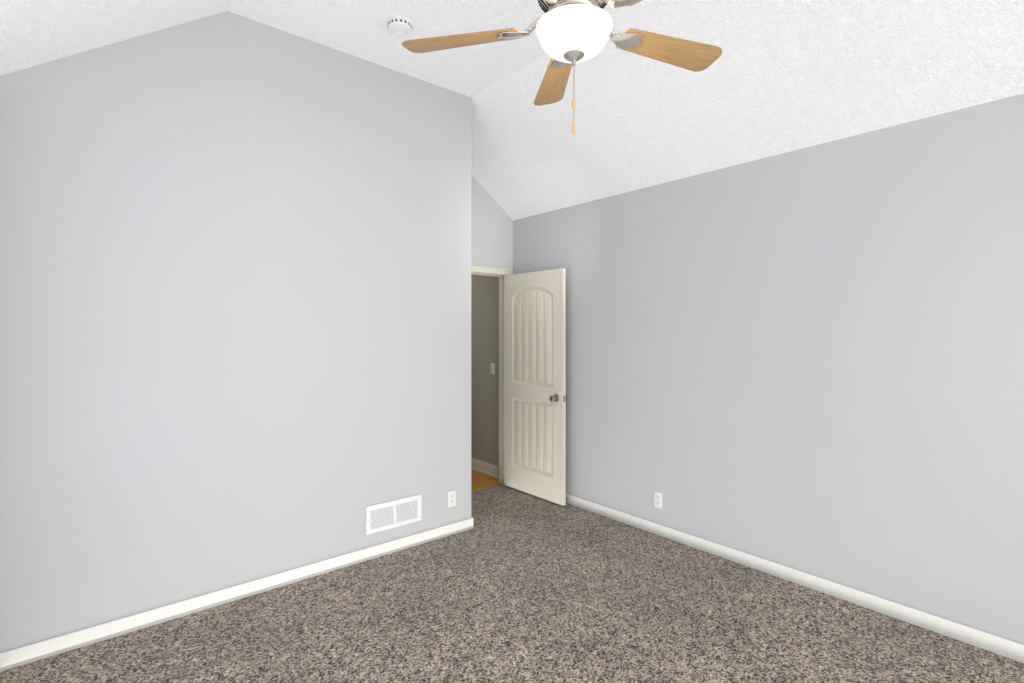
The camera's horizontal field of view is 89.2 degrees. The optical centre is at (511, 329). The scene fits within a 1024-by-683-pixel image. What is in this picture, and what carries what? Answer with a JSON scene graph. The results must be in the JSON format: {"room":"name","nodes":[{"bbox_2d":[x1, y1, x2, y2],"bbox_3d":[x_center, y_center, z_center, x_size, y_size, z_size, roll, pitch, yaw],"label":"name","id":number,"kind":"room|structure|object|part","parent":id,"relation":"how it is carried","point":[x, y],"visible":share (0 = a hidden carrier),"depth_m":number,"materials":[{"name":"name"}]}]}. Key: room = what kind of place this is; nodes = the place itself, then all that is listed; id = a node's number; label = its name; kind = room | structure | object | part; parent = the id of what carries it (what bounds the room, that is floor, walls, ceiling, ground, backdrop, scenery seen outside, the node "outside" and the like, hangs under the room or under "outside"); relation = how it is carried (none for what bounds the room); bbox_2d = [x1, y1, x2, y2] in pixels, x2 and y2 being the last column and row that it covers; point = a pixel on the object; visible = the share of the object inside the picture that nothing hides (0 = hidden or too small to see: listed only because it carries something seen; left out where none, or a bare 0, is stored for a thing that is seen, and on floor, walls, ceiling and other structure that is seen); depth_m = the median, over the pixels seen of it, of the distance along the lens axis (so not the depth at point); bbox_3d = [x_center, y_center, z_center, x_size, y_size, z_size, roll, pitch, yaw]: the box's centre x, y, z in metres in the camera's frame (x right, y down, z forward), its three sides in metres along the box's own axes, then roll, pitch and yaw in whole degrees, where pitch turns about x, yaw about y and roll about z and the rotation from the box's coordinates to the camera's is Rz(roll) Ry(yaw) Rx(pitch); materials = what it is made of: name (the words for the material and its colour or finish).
{"room":"empty bedroom","nodes":[
{"label":"empty bedroom","id":0,"kind":"room"},
{"bbox_2d":[0,11,470,652],"bbox_3d":[-1.575,-0.260,3.415,2.643,3.550,0.790,0,0,-40],"label":"wall","id":1,"kind":"structure","parent":0,"point":[234,299],"depth_m":2.86,"materials":[{"name":"grey paint"}]},
{"bbox_2d":[0,518,472,671],"bbox_3d":[-1.311,1.474,3.113,2.656,0.082,0.013,0,0,-40],"label":"baseboard","id":2,"kind":"structure","parent":1,"relation":"attached to","point":[26,654],"depth_m":2.81,"materials":[{"name":"white wood"}]},
{"bbox_2d":[366,494,421,534],"bbox_3d":[-0.800,1.255,3.545,0.415,0.184,0.012,0,0,-40],"label":"air vent","id":3,"kind":"object","parent":1,"relation":"in","point":[392,514],"visible":1,"depth_m":3.54,"materials":[{"name":"white metal"}]},
{"bbox_2d":[448,490,455,507],"bbox_3d":[-0.445,1.250,3.848,0.072,0.118,0.009,0,0,-40],"label":"electrical outlet","id":4,"kind":"object","parent":1,"relation":"attached to","point":[451,498],"visible":1,"depth_m":3.84,"materials":[{"name":"white plastic"}]},
{"bbox_2d":[471,470,500,491],"bbox_3d":[-1.319,1.579,5.929,1.640,0.112,2.840,0,0,-40],"label":"floor","id":5,"kind":"structure","parent":0,"point":[479,481],"depth_m":5.22,"materials":[{"name":"brown wood"}]},
{"bbox_2d":[471,175,507,268],"bbox_3d":[-0.395,-1.292,4.851,0.834,1.485,0.120,0,0,-40],"label":"wall","id":6,"kind":"structure","parent":0,"point":[489,231],"depth_m":4.91,"materials":[{"name":"grey paint"}]},
{"bbox_2d":[471,265,512,484],"bbox_3d":[-0.387,0.461,4.843,0.920,2.108,0.142,0,0,-40],"label":"door frame","id":7,"kind":"structure","parent":6,"relation":"attached to","point":[501,378],"depth_m":5.09,"materials":[{"name":"beige wood"}]},
{"bbox_2d":[504,268,566,505],"bbox_3d":[0.191,0.488,4.743,0.175,2.030,0.810,0,0,-40],"label":"door","id":8,"kind":"structure","parent":7,"relation":"attached to","point":[535,396],"depth_m":4.69,"materials":[{"name":"beige wood"}]},
{"bbox_2d":[508,215,512,274],"bbox_3d":[-0.052,-0.260,5.141,0.063,3.550,0.120,0,0,-40],"label":"wall","id":9,"kind":"structure","parent":0,"point":[510,243],"depth_m":5.09,"materials":[{"name":"grey paint"}]},
{"bbox_2d":[0,484,1023,682],"bbox_3d":[0.203,1.575,2.076,4.230,0.120,5.010,0,0,-40],"label":"floor","id":10,"kind":"structure","parent":0,"point":[514,586],"depth_m":2.64,"materials":[{"name":"brown carpet"}]},
{"bbox_2d":[0,0,1023,219],"bbox_3d":[0.132,-1.464,2.160,3.870,0.943,4.870,0,0,-40],"label":"ceiling","id":11,"kind":"structure","parent":0,"point":[777,77],"depth_m":2.90,"materials":[{"name":"white paint"}]},
{"bbox_2d":[387,16,411,35],"bbox_3d":[-0.649,-1.753,3.009,0.142,0.044,0.142,0,0,-40],"label":"smoke detector","id":12,"kind":"object","parent":11,"relation":"attached to","point":[400,25],"visible":1,"depth_m":2.97,"materials":[{"name":"white plastic"}]},
{"bbox_2d":[402,0,721,133],"bbox_3d":[0.259,-1.245,1.854,1.276,1.060,1.221,0,0,-40],"label":"fan","id":13,"kind":"object","parent":11,"relation":"hanging from","point":[569,33],"visible":1,"depth_m":1.94,"materials":[{"name":"brown wood"}]},
{"bbox_3d":[0.226,-1.051,1.891,0.279,0.108,0.279,0,0,-40],"label":"lamp shade","id":14,"kind":"part","parent":13,"relation":"part of","materials":[{"name":"white glass"}]},
{"bbox_2d":[471,94,1023,644],"bbox_3d":[0.641,-0.260,4.502,0.170,3.550,7.550,0,0,-40],"label":"wall","id":15,"kind":"structure","parent":0,"point":[809,360],"depth_m":3.01,"materials":[{"name":"grey paint"}]},
{"bbox_2d":[471,458,497,478],"bbox_3d":[-0.940,1.462,6.276,0.014,0.123,2.520,0,0,-40],"label":"baseboard","id":16,"kind":"structure","parent":15,"relation":"attached to","point":[484,466],"depth_m":5.50,"materials":[{"name":"beige wood"}]},
{"bbox_2d":[490,363,494,374],"bbox_3d":[-0.203,0.405,5.406,0.010,0.118,0.072,0,0,-40],"label":"light switch","id":17,"kind":"object","parent":15,"relation":"attached to","point":[492,368],"visible":1,"depth_m":5.40,"materials":[{"name":"white plastic"}]},
{"bbox_2d":[654,491,662,508],"bbox_3d":[1.082,1.257,3.841,0.009,0.118,0.072,0,0,-40],"label":"electrical outlet","id":18,"kind":"object","parent":15,"relation":"attached to","point":[658,499],"visible":1,"depth_m":3.84,"materials":[{"name":"white plastic"}]},
{"bbox_2d":[566,493,1023,662],"bbox_3d":[1.507,1.474,3.335,0.013,0.082,4.650,0,0,-40],"label":"baseboard","id":19,"kind":"structure","parent":15,"relation":"attached to","point":[1007,648],"depth_m":2.96,"materials":[{"name":"white wood"}]}
]}

